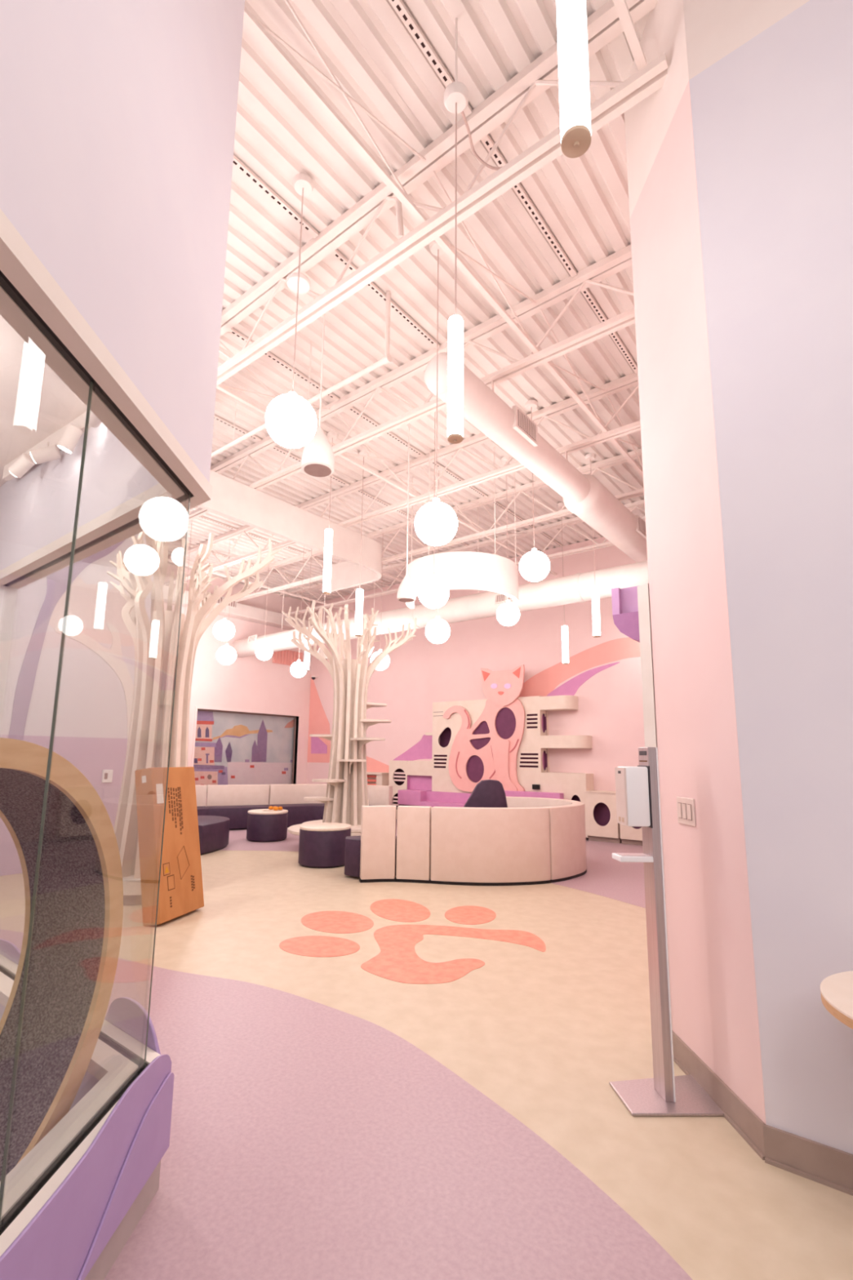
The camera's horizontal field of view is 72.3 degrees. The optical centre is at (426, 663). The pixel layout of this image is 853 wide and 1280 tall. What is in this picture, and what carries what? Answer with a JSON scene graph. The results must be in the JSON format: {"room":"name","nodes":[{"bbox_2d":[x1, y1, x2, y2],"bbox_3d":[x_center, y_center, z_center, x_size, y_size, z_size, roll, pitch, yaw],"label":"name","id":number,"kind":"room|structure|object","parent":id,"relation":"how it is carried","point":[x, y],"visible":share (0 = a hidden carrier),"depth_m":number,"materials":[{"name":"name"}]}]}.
{"room":"cat cafe lounge","nodes":[
{"label":"cat cafe lounge","id":0,"kind":"room"},
{"bbox_2d":[0,314,87,486],"bbox_3d":[-2.507,-1.415,1.945,5.134,0.060,2.545,-7,-12,38],"label":"ceiling","id":1,"kind":"structure","parent":0,"point":[36,403],"depth_m":2.76,"materials":[{"name":"paint"}]},
{"bbox_2d":[2,410,101,480],"bbox_3d":[-1.946,-1.104,2.996,1.306,0.210,0.141,-6,-11,35],"label":"track light","id":2,"kind":"object","parent":1,"relation":"attached to","point":[66,438],"visible":0.88,"depth_m":2.97,"materials":[{"name":"white paint"}]},
{"bbox_2d":[0,1003,98,1111],"bbox_3d":[-1.800,1.660,2.585,2.209,0.345,0.106,-7,-12,38],"label":"wall","id":3,"kind":"structure","parent":0,"point":[89,1081],"depth_m":2.08,"materials":[{"name":"purple paint"}]},
{"bbox_2d":[0,938,160,1054],"bbox_3d":[-1.695,1.522,2.626,2.050,0.376,0.012,-7,-12,38],"label":"panel","id":4,"kind":"object","parent":3,"relation":"attached to","point":[127,1015],"visible":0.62,"depth_m":2.19,"materials":[{"name":"purple laminate"}]},
{"bbox_2d":[0,422,159,570],"bbox_3d":[-2.288,-2.105,3.611,3.565,3.145,0.128,-7,-12,38],"label":"wall","id":5,"kind":"structure","parent":0,"point":[37,508],"depth_m":2.94,"materials":[{"name":"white paint"}]},
{"bbox_2d":[0,483,209,1080],"bbox_3d":[-1.822,0.611,2.768,2.300,2.475,0.167,-7,-12,38],"label":"window","id":6,"kind":"structure","parent":5,"relation":"in","point":[115,1049],"depth_m":2.64,"materials":[{"name":"clear glass"}]},
{"bbox_2d":[0,521,164,875],"bbox_3d":[-8.398,-0.498,6.200,4.124,5.620,9.100,-7,-12,38],"label":"wall","id":7,"kind":"structure","parent":0,"point":[95,699],"depth_m":7.67,"materials":[{"name":"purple paint"}]},
{"bbox_2d":[101,769,113,782],"bbox_3d":[-4.270,1.510,7.816,0.038,0.170,0.130,-7,-12,38],"label":"thermostat","id":8,"kind":"object","parent":7,"relation":"attached to","point":[107,775],"visible":1,"depth_m":7.80,"materials":[{"name":"white plastic"}]},
{"bbox_2d":[0,0,244,482],"bbox_3d":[-0.894,-2.468,1.259,0.130,3.145,2.654,1,-9,-1],"label":"wall","id":9,"kind":"structure","parent":0,"point":[117,117],"depth_m":1.70,"materials":[{"name":"purple paint"}]},
{"bbox_2d":[0,208,212,1256],"bbox_3d":[-0.931,0.136,0.843,0.170,2.130,2.659,1,-9,-1],"label":"window","id":10,"kind":"structure","parent":9,"relation":"in","point":[32,301],"depth_m":1.50,"materials":[{"name":"beige metal"}]},
{"bbox_2d":[164,564,311,806],"bbox_3d":[-5.186,0.692,13.403,0.150,5.620,6.350,-7,-12,38],"label":"wall","id":11,"kind":"structure","parent":0,"point":[252,683],"depth_m":14.45,"materials":[{"name":"pink paint"}]},
{"bbox_2d":[162,585,317,630],"bbox_3d":[-4.812,-1.343,13.739,0.387,0.351,5.880,-7,-12,38],"label":"duct","id":12,"kind":"object","parent":11,"relation":"attached to","point":[237,611],"visible":0.31,"depth_m":14.19,"materials":[{"name":"metal"}]},
{"bbox_2d":[216,596,224,604],"bbox_3d":[-4.809,-1.459,13.492,0.040,0.200,0.300,-7,-12,38],"label":"register","id":13,"kind":"object","parent":12,"relation":"attached to","point":[221,598],"depth_m":13.50,"materials":[{"name":"paint"}]},
{"bbox_2d":[226,601,237,608],"bbox_3d":[-4.599,-1.414,13.756,0.040,0.200,0.300,-7,-12,38],"label":"register","id":14,"kind":"object","parent":12,"relation":"attached to","point":[233,604],"depth_m":13.76,"materials":[{"name":"paint"}]},
{"bbox_2d":[191,706,301,794],"bbox_3d":[-4.389,2.177,14.278,0.265,2.720,4.160,-7,-12,38],"label":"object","id":15,"kind":"structure","parent":11,"relation":"in","point":[237,747],"depth_m":14.31,"materials":[{"name":"pink paint"}]},
{"bbox_2d":[272,649,302,666],"bbox_3d":[-3.631,-0.148,15.352,0.058,0.400,0.960,-7,-12,38],"label":"louver","id":16,"kind":"object","parent":11,"relation":"attached to","point":[287,657],"visible":0.71,"depth_m":15.29,"materials":[{"name":"metal"}]},
{"bbox_2d":[163,0,667,615],"bbox_3d":[-1.396,-3.195,5.361,17.544,0.820,15.750,-7,-12,38],"label":"ceiling","id":17,"kind":"structure","parent":0,"point":[348,95],"depth_m":4.99,"materials":[{"name":"paint"}]},
{"bbox_2d":[184,506,197,614],"bbox_3d":[-4.019,-1.410,9.822,0.370,2.583,0.370,-7,-12,38],"label":"globe pendant","id":18,"kind":"object","parent":17,"relation":"hanging from","point":[196,507],"visible":0.02,"depth_m":9.90,"materials":[{"name":"white paint"}]},
{"bbox_2d":[213,538,235,640],"bbox_3d":[-3.884,-1.438,11.361,0.400,2.036,0.400,-7,-12,38],"label":"globe pendant","id":19,"kind":"object","parent":17,"relation":"hanging from","point":[223,630],"visible":0.98,"depth_m":11.10,"materials":[{"name":"white glass"}]},
{"bbox_2d":[216,555,236,664],"bbox_3d":[-4.157,-1.128,12.321,0.400,2.348,0.400,-7,-12,38],"label":"globe pendant","id":20,"kind":"object","parent":17,"relation":"hanging from","point":[225,655],"visible":0.98,"depth_m":12.04,"materials":[{"name":"white glass"}]},
{"bbox_2d":[255,544,273,660],"bbox_3d":[-3.180,-1.223,11.633,0.330,2.361,0.330,-7,-12,38],"label":"globe pendant","id":21,"kind":"object","parent":17,"relation":"hanging from","point":[264,651],"visible":0.95,"depth_m":11.37,"materials":[{"name":"white glass"}]},
{"bbox_2d":[197,470,382,592],"bbox_3d":[-2.986,-2.037,8.465,1.720,0.506,5.700,-7,-12,38],"label":"ceiling beam","id":22,"kind":"structure","parent":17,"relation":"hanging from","point":[232,499],"depth_m":8.52,"materials":[{"name":"paint"}]},
{"bbox_2d":[265,173,316,448],"bbox_3d":[-0.925,-2.532,4.171,0.348,2.097,0.348,-7,-12,38],"label":"globe pendant","id":23,"kind":"object","parent":17,"relation":"hanging from","point":[291,420],"visible":1,"depth_m":3.93,"materials":[{"name":"white glass"}]},
{"bbox_2d":[290,546,306,677],"bbox_3d":[-2.388,-1.093,11.145,0.300,2.756,0.300,-7,-12,38],"label":"globe pendant","id":24,"kind":"object","parent":17,"relation":"hanging from","point":[297,670],"visible":0.88,"depth_m":10.85,"materials":[{"name":"white glass"}]},
{"bbox_2d":[286,215,311,293],"bbox_3d":[-0.984,-3.219,4.554,0.184,0.620,0.184,-7,-12,38],"label":"globe pendant","id":25,"kind":"object","parent":17,"relation":"hanging from","point":[304,284],"visible":0.94,"depth_m":4.49,"materials":[{"name":"glass"}]},
{"bbox_2d":[211,290,391,457],"bbox_3d":[-1.504,-2.914,6.190,2.990,0.714,0.068,-7,-12,38],"label":"pipe","id":26,"kind":"object","parent":17,"relation":"hanging from","point":[387,358],"visible":0.8,"depth_m":5.55,"materials":[{"name":"metal"}]},
{"bbox_2d":[303,552,311,671],"bbox_3d":[-2.202,-1.167,10.990,0.140,2.654,0.140,-7,-12,38],"label":"pendant","id":27,"kind":"object","parent":17,"relation":"hanging from","point":[306,667],"visible":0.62,"depth_m":10.78,"materials":[{"name":"white paint"}]},
{"bbox_2d":[301,313,334,477],"bbox_3d":[-0.960,-2.550,5.334,0.292,1.693,0.292,-7,-12,38],"label":"pendant light","id":28,"kind":"object","parent":17,"relation":"hanging from","point":[317,460],"visible":0.94,"depth_m":5.14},
{"bbox_2d":[303,463,331,476],"bbox_3d":[-0.969,-1.715,5.200,0.240,0.003,0.240,-7,-12,38],"label":"grille","id":29,"kind":"object","parent":28,"relation":"attached to","point":[312,469],"depth_m":5.18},
{"bbox_2d":[317,647,328,659],"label":"speaker","id":30,"kind":"object","parent":17,"relation":"hanging from","point":[321,652],"depth_m":10.52},
{"bbox_2d":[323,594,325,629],"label":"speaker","id":31,"kind":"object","parent":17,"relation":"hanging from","point":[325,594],"depth_m":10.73},
{"bbox_2d":[322,431,337,594],"bbox_3d":[-1.252,-1.948,7.548,0.140,2.185,0.140,-7,-12,38],"label":"pendant","id":32,"kind":"object","parent":17,"relation":"hanging from","point":[331,435],"visible":1,"depth_m":7.42,"materials":[{"name":"white paint"}]},
{"bbox_2d":[355,450,368,636],"bbox_3d":[-0.893,-1.649,7.993,0.140,2.626,0.140,-7,-12,38],"label":"pendant","id":33,"kind":"object","parent":17,"relation":"hanging from","point":[359,592],"visible":0.9,"depth_m":7.82,"materials":[{"name":"white paint"}]},
{"bbox_2d":[370,528,389,670],"bbox_3d":[-0.829,-1.185,10.768,0.348,2.661,0.348,-7,-12,38],"label":"globe pendant","id":34,"kind":"object","parent":17,"relation":"hanging from","point":[384,663],"visible":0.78,"depth_m":10.50,"materials":[{"name":"white glass"}]},
{"bbox_2d":[395,195,404,239],"bbox_3d":[-1.640,-3.535,2.370,0.084,0.443,4.721,-7,-12,38],"label":"conduit","id":35,"kind":"object","parent":17,"relation":"attached to","point":[398,204],"visible":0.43,"depth_m":4.14,"materials":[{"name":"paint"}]},
{"bbox_2d":[397,423,415,602],"bbox_3d":[-0.228,-1.913,7.186,0.222,2.347,0.222,-7,-12,38],"label":"speaker","id":36,"kind":"object","parent":17,"relation":"hanging from","point":[406,591],"visible":0.98,"depth_m":6.97},
{"bbox_2d":[399,598,413,602],"bbox_3d":[-0.240,-0.756,7.000,0.182,0.003,0.182,-7,-12,38],"label":"grille","id":37,"kind":"object","parent":36,"relation":"attached to","point":[406,600],"depth_m":7.00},
{"bbox_2d":[417,394,448,608],"bbox_3d":[0.092,-1.880,6.690,0.348,2.565,0.348,-7,-12,38],"label":"globe pendant","id":38,"kind":"object","parent":17,"relation":"hanging from","point":[433,592],"visible":0.96,"depth_m":6.40,"materials":[{"name":"white glass"}]},
{"bbox_2d":[414,240,457,546],"bbox_3d":[0.085,-2.187,4.642,0.330,2.607,0.330,-7,-12,38],"label":"globe pendant","id":39,"kind":"object","parent":17,"relation":"hanging from","point":[436,523],"visible":0.98,"depth_m":4.36,"materials":[{"name":"white glass"}]},
{"bbox_2d":[425,466,449,643],"bbox_3d":[0.169,-1.575,8.376,0.348,2.630,0.348,-7,-12,38],"label":"globe pendant","id":40,"kind":"object","parent":17,"relation":"hanging from","point":[437,630],"visible":0.96,"depth_m":8.08,"materials":[{"name":"white glass"}]},
{"bbox_2d":[231,510,648,657],"bbox_3d":[-0.157,-1.569,10.671,11.085,1.920,0.462,-7,-12,38],"label":"spiral duct","id":41,"kind":"object","parent":17,"relation":"hanging from","point":[576,588],"visible":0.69,"depth_m":9.48,"materials":[{"name":"metal"}]},
{"bbox_2d":[247,635,257,643],"bbox_3d":[-3.959,-0.548,13.282,0.280,0.168,0.078,-7,-12,38],"label":"register","id":42,"kind":"object","parent":41,"relation":"attached to","point":[254,638],"depth_m":13.23,"materials":[{"name":"paint"}]},
{"bbox_2d":[494,593,506,604],"bbox_3d":[1.179,-1.026,9.265,0.200,0.158,0.076,-7,-12,38],"label":"register","id":43,"kind":"object","parent":41,"relation":"attached to","point":[500,598],"depth_m":9.25,"materials":[{"name":"paint"}]},
{"bbox_2d":[444,17,468,444],"bbox_3d":[0.159,-2.415,3.157,0.140,2.628,0.140,-7,-12,38],"label":"pendant","id":44,"kind":"object","parent":17,"relation":"hanging from","point":[456,93],"visible":1,"depth_m":3.00,"materials":[{"name":"white paint"}]},
{"bbox_2d":[405,446,518,608],"bbox_3d":[0.454,-1.901,8.178,1.599,2.044,0.972,-1,-9,11],"label":"pendant light","id":45,"kind":"object","parent":17,"relation":"hanging from","point":[477,571],"visible":0.87,"depth_m":7.66,"materials":[{"name":"paint"}]},
{"bbox_2d":[461,111,502,170],"bbox_3d":[0.607,-3.204,3.520,0.887,0.165,0.465,0,-9,2],"label":"cable","id":46,"kind":"object","parent":17,"relation":"hanging from","point":[477,156],"visible":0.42,"depth_m":3.69,"materials":[{"name":"white plastic"}]},
{"bbox_2d":[496,456,519,626],"bbox_3d":[1.122,-1.708,8.122,0.316,2.429,0.316,-7,-12,38],"label":"globe pendant","id":47,"kind":"object","parent":17,"relation":"hanging from","point":[508,614],"visible":0.99,"depth_m":7.86,"materials":[{"name":"white glass"}]},
{"bbox_2d":[519,400,550,582],"bbox_3d":[1.246,-2.026,6.833,0.348,2.207,0.348,-7,-12,38],"label":"globe pendant","id":48,"kind":"object","parent":17,"relation":"hanging from","point":[534,566],"visible":1,"depth_m":6.58,"materials":[{"name":"white glass"}]},
{"bbox_2d":[424,351,647,562],"bbox_3d":[2.221,-2.083,7.566,0.499,0.622,6.930,-7,-12,38],"label":"spiral duct","id":49,"kind":"object","parent":17,"relation":"hanging from","point":[511,429],"visible":0.81,"depth_m":6.14,"materials":[{"name":"metal"}]},
{"bbox_2d":[511,404,537,446],"bbox_3d":[0.973,-2.329,5.745,0.040,0.220,0.440,-7,-12,38],"label":"register","id":50,"kind":"object","parent":49,"relation":"attached to","point":[523,428],"depth_m":5.70,"materials":[{"name":"paint"}]},
{"bbox_2d":[635,515,646,539],"bbox_3d":[3.033,-1.909,8.225,0.040,0.220,0.440,-7,-12,38],"label":"register","id":51,"kind":"object","parent":49,"relation":"attached to","point":[640,530],"depth_m":8.13,"materials":[{"name":"paint"}]},
{"bbox_2d":[556,502,568,664],"bbox_3d":[2.241,-1.319,9.558,0.140,2.718,0.140,-7,-12,38],"label":"pendant","id":52,"kind":"object","parent":17,"relation":"hanging from","point":[564,628],"visible":0.91,"depth_m":9.37,"materials":[{"name":"white paint"}]},
{"bbox_2d":[556,0,591,158],"bbox_3d":[0.447,-2.707,1.889,0.140,2.447,0.140,-7,-12,38],"label":"pendant","id":53,"kind":"object","parent":17,"relation":"hanging from","point":[571,22],"visible":1,"depth_m":1.70,"materials":[{"name":"white paint"}]},
{"bbox_2d":[585,453,600,637],"bbox_3d":[2.285,-1.628,7.992,0.140,2.604,0.140,-7,-12,38],"label":"pendant","id":54,"kind":"object","parent":17,"relation":"hanging from","point":[590,456],"visible":0.98,"depth_m":7.82,"materials":[{"name":"white paint"}]},
{"bbox_2d":[0,818,852,1279],"bbox_3d":[-1.485,2.208,4.520,17.460,0.122,15.750,-7,-12,38],"label":"floor","id":55,"kind":"structure","parent":0,"point":[383,1080],"depth_m":2.45,"materials":[{"name":"beige"}]},
{"bbox_2d":[0,737,123,1181],"bbox_3d":[-1.319,0.922,1.471,0.520,1.460,1.340,0,-9,4],"label":"ring","id":56,"kind":"object","parent":55,"relation":"on","point":[77,927],"visible":0.89,"depth_m":1.98,"materials":[{"name":"brown wood"}]},
{"bbox_2d":[134,766,204,925],"bbox_3d":[-2.313,1.601,5.276,0.380,1.303,0.615,-2,-9,13],"label":"sign","id":57,"kind":"object","parent":55,"relation":"on","point":[181,887],"visible":1,"depth_m":5.12,"materials":[{"name":"brown wood"}]},
{"bbox_2d":[106,524,282,905],"bbox_3d":[-2.707,0.373,6.288,1.622,4.043,1.850,-7,-12,38],"label":"tree","id":58,"kind":"object","parent":55,"relation":"on","point":[155,644],"visible":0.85,"depth_m":6.13,"materials":[{"name":"white paint"}]},
{"bbox_2d":[197,815,230,855],"bbox_3d":[-3.502,2.651,9.099,1.418,0.420,0.971,-7,-12,38],"label":"ottoman","id":59,"kind":"object","parent":55,"relation":"on","point":[214,830],"visible":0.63,"depth_m":8.70,"materials":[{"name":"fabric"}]},
{"bbox_2d":[246,808,288,842],"bbox_3d":[-2.725,2.772,10.004,0.670,0.485,0.670,-7,-12,38],"label":"table","id":60,"kind":"object","parent":55,"relation":"on","point":[263,826],"visible":0.92,"depth_m":9.73,"materials":[{"name":"plastic"}]},
{"bbox_2d":[262,808,283,811],"bbox_3d":[-2.647,2.529,10.059,0.350,0.014,0.350,-7,-12,38],"label":"tray","id":61,"kind":"object","parent":60,"relation":"on","point":[265,810],"visible":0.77,"depth_m":10.02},
{"bbox_2d":[195,783,392,830],"bbox_3d":[-3.176,2.813,11.350,5.097,0.820,1.716,5,-10,-27],"label":"curved sofa","id":62,"kind":"object","parent":55,"relation":"on","point":[233,802],"visible":0.33,"depth_m":11.85,"materials":[{"name":"beige leather"}]},
{"bbox_2d":[297,822,351,868],"bbox_3d":[-1.358,2.426,7.814,0.680,0.500,0.680,-7,-12,38],"label":"table","id":63,"kind":"object","parent":55,"relation":"on","point":[321,845],"visible":0.93,"depth_m":7.53,"materials":[{"name":"plastic"}]},
{"bbox_2d":[281,600,416,835],"bbox_3d":[-1.385,0.949,9.540,1.958,3.963,2.239,-8,-12,42],"label":"tree","id":64,"kind":"object","parent":55,"relation":"on","point":[347,791],"visible":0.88,"depth_m":9.31,"materials":[{"name":"beige wood"}]},
{"bbox_2d":[303,796,333,800],"bbox_3d":[-1.680,2.126,9.167,0.479,0.035,0.440,4,-10,-19],"label":"shelf","id":65,"kind":"object","parent":64,"relation":"attached to","point":[307,798],"depth_m":9.03,"materials":[{"name":"white wood"}]},
{"bbox_2d":[309,733,333,737],"bbox_3d":[-1.667,1.196,9.621,0.479,0.035,0.440,-3,-10,20],"label":"shelf","id":66,"kind":"object","parent":64,"relation":"attached to","point":[312,735],"depth_m":9.43,"materials":[{"name":"beige wood"}]},
{"bbox_2d":[311,778,346,782],"bbox_3d":[-1.486,1.806,8.991,0.438,0.035,0.497,-7,-12,38],"label":"shelf","id":67,"kind":"object","parent":64,"relation":"attached to","point":[313,780],"depth_m":8.84,"materials":[{"name":"white wood"}]},
{"bbox_2d":[337,759,366,761],"bbox_3d":[-1.157,1.495,8.985,0.440,0.035,0.479,3,-9,-13],"label":"shelf","id":68,"kind":"object","parent":64,"relation":"attached to","point":[338,760],"depth_m":8.76,"materials":[{"name":"beige wood"}]},
{"bbox_2d":[350,737,385,740],"bbox_3d":[-0.907,1.197,9.196,0.481,0.035,0.440,-7,-12,38],"label":"shelf","id":69,"kind":"object","parent":64,"relation":"attached to","point":[353,738],"depth_m":9.04,"materials":[{"name":"beige wood"}]},
{"bbox_2d":[360,719,391,723],"bbox_3d":[-0.814,0.943,9.502,0.479,0.035,0.440,0,-9,1],"label":"shelf","id":70,"kind":"object","parent":64,"relation":"attached to","point":[362,721],"depth_m":9.33,"materials":[{"name":"beige wood"}]},
{"bbox_2d":[366,702,386,706],"bbox_3d":[-0.925,0.701,9.829,0.447,0.035,0.506,-7,-12,38],"label":"shelf","id":71,"kind":"object","parent":64,"relation":"attached to","point":[368,704],"depth_m":9.73,"materials":[{"name":"beige wood"}]},
{"bbox_2d":[366,772,388,785],"bbox_3d":[-1.297,3.101,13.739,0.982,1.048,0.388,-7,-12,38],"label":"shelf","id":72,"kind":"object","parent":55,"relation":"on","point":[373,778],"visible":0.22,"depth_m":13.52,"materials":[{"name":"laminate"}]},
{"bbox_2d":[344,796,586,885],"bbox_3d":[0.716,2.204,7.386,3.111,0.845,1.894,8,-12,-40],"label":"reception desk","id":73,"kind":"object","parent":55,"relation":"on","point":[530,841],"visible":0.99,"depth_m":6.72,"materials":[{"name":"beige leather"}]},
{"bbox_2d":[463,779,507,807],"bbox_3d":[0.732,2.088,7.604,0.608,1.145,0.720,1,-9,0],"label":"lounge chair","id":74,"kind":"object","parent":55,"relation":"on","point":[487,793],"visible":0.33,"depth_m":7.31,"materials":[{"name":"fabric"}]},
{"bbox_2d":[388,695,594,837],"bbox_3d":[0.999,2.042,11.895,4.699,2.600,0.690,-7,-12,38],"label":"cat play structure","id":75,"kind":"structure","parent":55,"relation":"on","point":[414,783],"depth_m":11.33,"materials":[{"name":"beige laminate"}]},
{"bbox_2d":[443,664,525,791],"bbox_3d":[1.126,1.341,11.822,1.984,2.506,0.110,-7,-12,38],"label":"cutout","id":76,"kind":"object","parent":75,"relation":"on","point":[488,749],"visible":0.94,"depth_m":11.67,"materials":[{"name":"laminate"}]},
{"bbox_2d":[584,790,621,843],"bbox_3d":[3.146,2.686,10.260,0.572,0.855,0.398,-7,-12,38],"label":"box","id":77,"kind":"object","parent":55,"relation":"on","point":[602,825],"visible":0.89,"depth_m":10.18,"materials":[{"name":"beige laminate"}]},
{"bbox_2d":[619,823,642,845],"bbox_3d":[3.611,2.632,9.898,0.580,0.855,0.398,-7,-12,38],"label":"box","id":78,"kind":"object","parent":55,"relation":"on","point":[628,835],"visible":0.2,"depth_m":9.80,"materials":[{"name":"beige laminate"}]},
{"bbox_2d":[608,746,724,1115],"bbox_3d":[1.015,1.121,2.613,0.399,1.474,0.294,1,-9,-1],"label":"stand","id":79,"kind":"object","parent":55,"relation":"on","point":[637,788],"visible":1,"depth_m":2.56,"materials":[{"name":"metal"}]},
{"bbox_2d":[612,853,653,862],"bbox_3d":[0.932,0.877,2.634,0.163,0.024,0.100,1,-9,0],"label":"drip tray","id":80,"kind":"object","parent":79,"relation":"on","point":[622,857],"depth_m":2.59,"materials":[{"name":"white plastic"}]},
{"bbox_2d":[617,766,650,826],"bbox_3d":[0.947,0.608,2.678,0.104,0.265,0.117,1,-9,-5],"label":"dispenser","id":81,"kind":"object","parent":79,"relation":"on","point":[633,783],"depth_m":2.63,"materials":[{"name":"white plastic"}]},
{"bbox_2d":[820,970,852,1029],"bbox_3d":[1.968,1.266,1.145,1.935,0.743,0.670,-7,-12,38],"label":"bistro table","id":82,"kind":"object","parent":55,"relation":"on","point":[836,989],"visible":1,"depth_m":1.71,"materials":[{"name":"wood"}]},
{"bbox_2d":[306,537,644,840],"bbox_3d":[1.338,0.598,12.404,11.645,5.620,0.158,-7,-12,38],"label":"wall","id":83,"kind":"structure","parent":0,"point":[604,673],"depth_m":11.96,"materials":[{"name":"pink paint"}]},
{"bbox_2d":[624,0,765,1124],"bbox_3d":[1.312,-0.926,2.919,0.137,5.620,0.745,1,-9,-2],"label":"wall","id":84,"kind":"structure","parent":0,"point":[713,1003],"depth_m":2.79,"materials":[{"name":"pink paint"}]},
{"bbox_2d":[636,582,657,747],"bbox_3d":[1.219,0.744,3.099,0.072,2.379,0.135,-7,-12,38],"label":"trim","id":85,"kind":"structure","parent":84,"relation":"attached to","point":[643,598],"depth_m":3.17,"materials":[{"name":"white paint"}]},
{"bbox_2d":[676,796,696,826],"bbox_3d":[1.216,0.696,2.745,0.014,0.124,0.164,1,-9,-2],"label":"light switch","id":86,"kind":"object","parent":84,"relation":"attached to","point":[685,806],"visible":1,"depth_m":2.73,"materials":[{"name":"beige plastic"}]},
{"bbox_2d":[671,1030,765,1159],"bbox_3d":[1.205,1.791,2.479,0.022,0.115,0.745,1,-9,-2],"label":"baseboard","id":87,"kind":"structure","parent":84,"relation":"attached to","point":[737,1113],"depth_m":2.38,"materials":[{"name":"grey rubber"}]},
{"bbox_2d":[683,0,852,1154],"bbox_3d":[3.300,-1.205,1.049,5.078,5.620,0.140,-7,-12,38],"label":"wall","id":88,"kind":"structure","parent":0,"point":[771,82],"depth_m":2.35,"materials":[{"name":"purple paint"}]},
{"bbox_2d":[762,1124,852,1195],"bbox_3d":[3.218,1.502,0.552,5.087,0.115,0.024,-7,-12,38],"label":"baseboard","id":89,"kind":"structure","parent":88,"relation":"attached to","point":[832,1167],"depth_m":2.02,"materials":[{"name":"grey rubber"}]},
{"bbox_3d":[3.530,-0.400,6.051,0.150,5.620,7.260,-7,-12,38],"label":"wall","id":90,"kind":"structure","parent":0,"visible":0},
{"bbox_2d":[611,585,639,642],"bbox_3d":[2.711,-0.491,6.186,1.281,0.694,0.600,-7,-12,38],"label":"deck","id":91,"kind":"object","parent":90,"relation":"attached to","point":[624,601],"visible":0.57,"depth_m":6.30,"materials":[{"name":"paint"}]},
{"bbox_3d":[-0.922,1.356,0.633,1.720,0.345,2.127,-7,-12,38],"label":"wall","id":92,"kind":"structure","parent":0,"visible":0},
{"bbox_2d":[0,1054,171,1279],"bbox_3d":[-0.853,1.246,0.711,0.010,0.332,2.547,1,-9,-1],"label":"panel","id":93,"kind":"object","parent":92,"relation":"attached to","point":[55,1244],"visible":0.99,"depth_m":1.45,"materials":[{"name":"purple laminate"}]},
{"bbox_2d":[77,1072,174,1279],"bbox_3d":[-0.858,1.454,1.704,0.008,0.236,0.535,1,-9,-1],"label":"panel","id":94,"kind":"object","parent":93,"relation":"attached to","point":[151,1141],"visible":1,"depth_m":1.74,"materials":[{"name":"purple laminate"}]},
{"bbox_2d":[84,1160,160,1279],"bbox_3d":[-0.873,1.467,0.629,0.016,0.125,2.656,1,-9,-1],"label":"baseboard","id":95,"kind":"structure","parent":92,"relation":"attached to","point":[106,1260],"depth_m":1.71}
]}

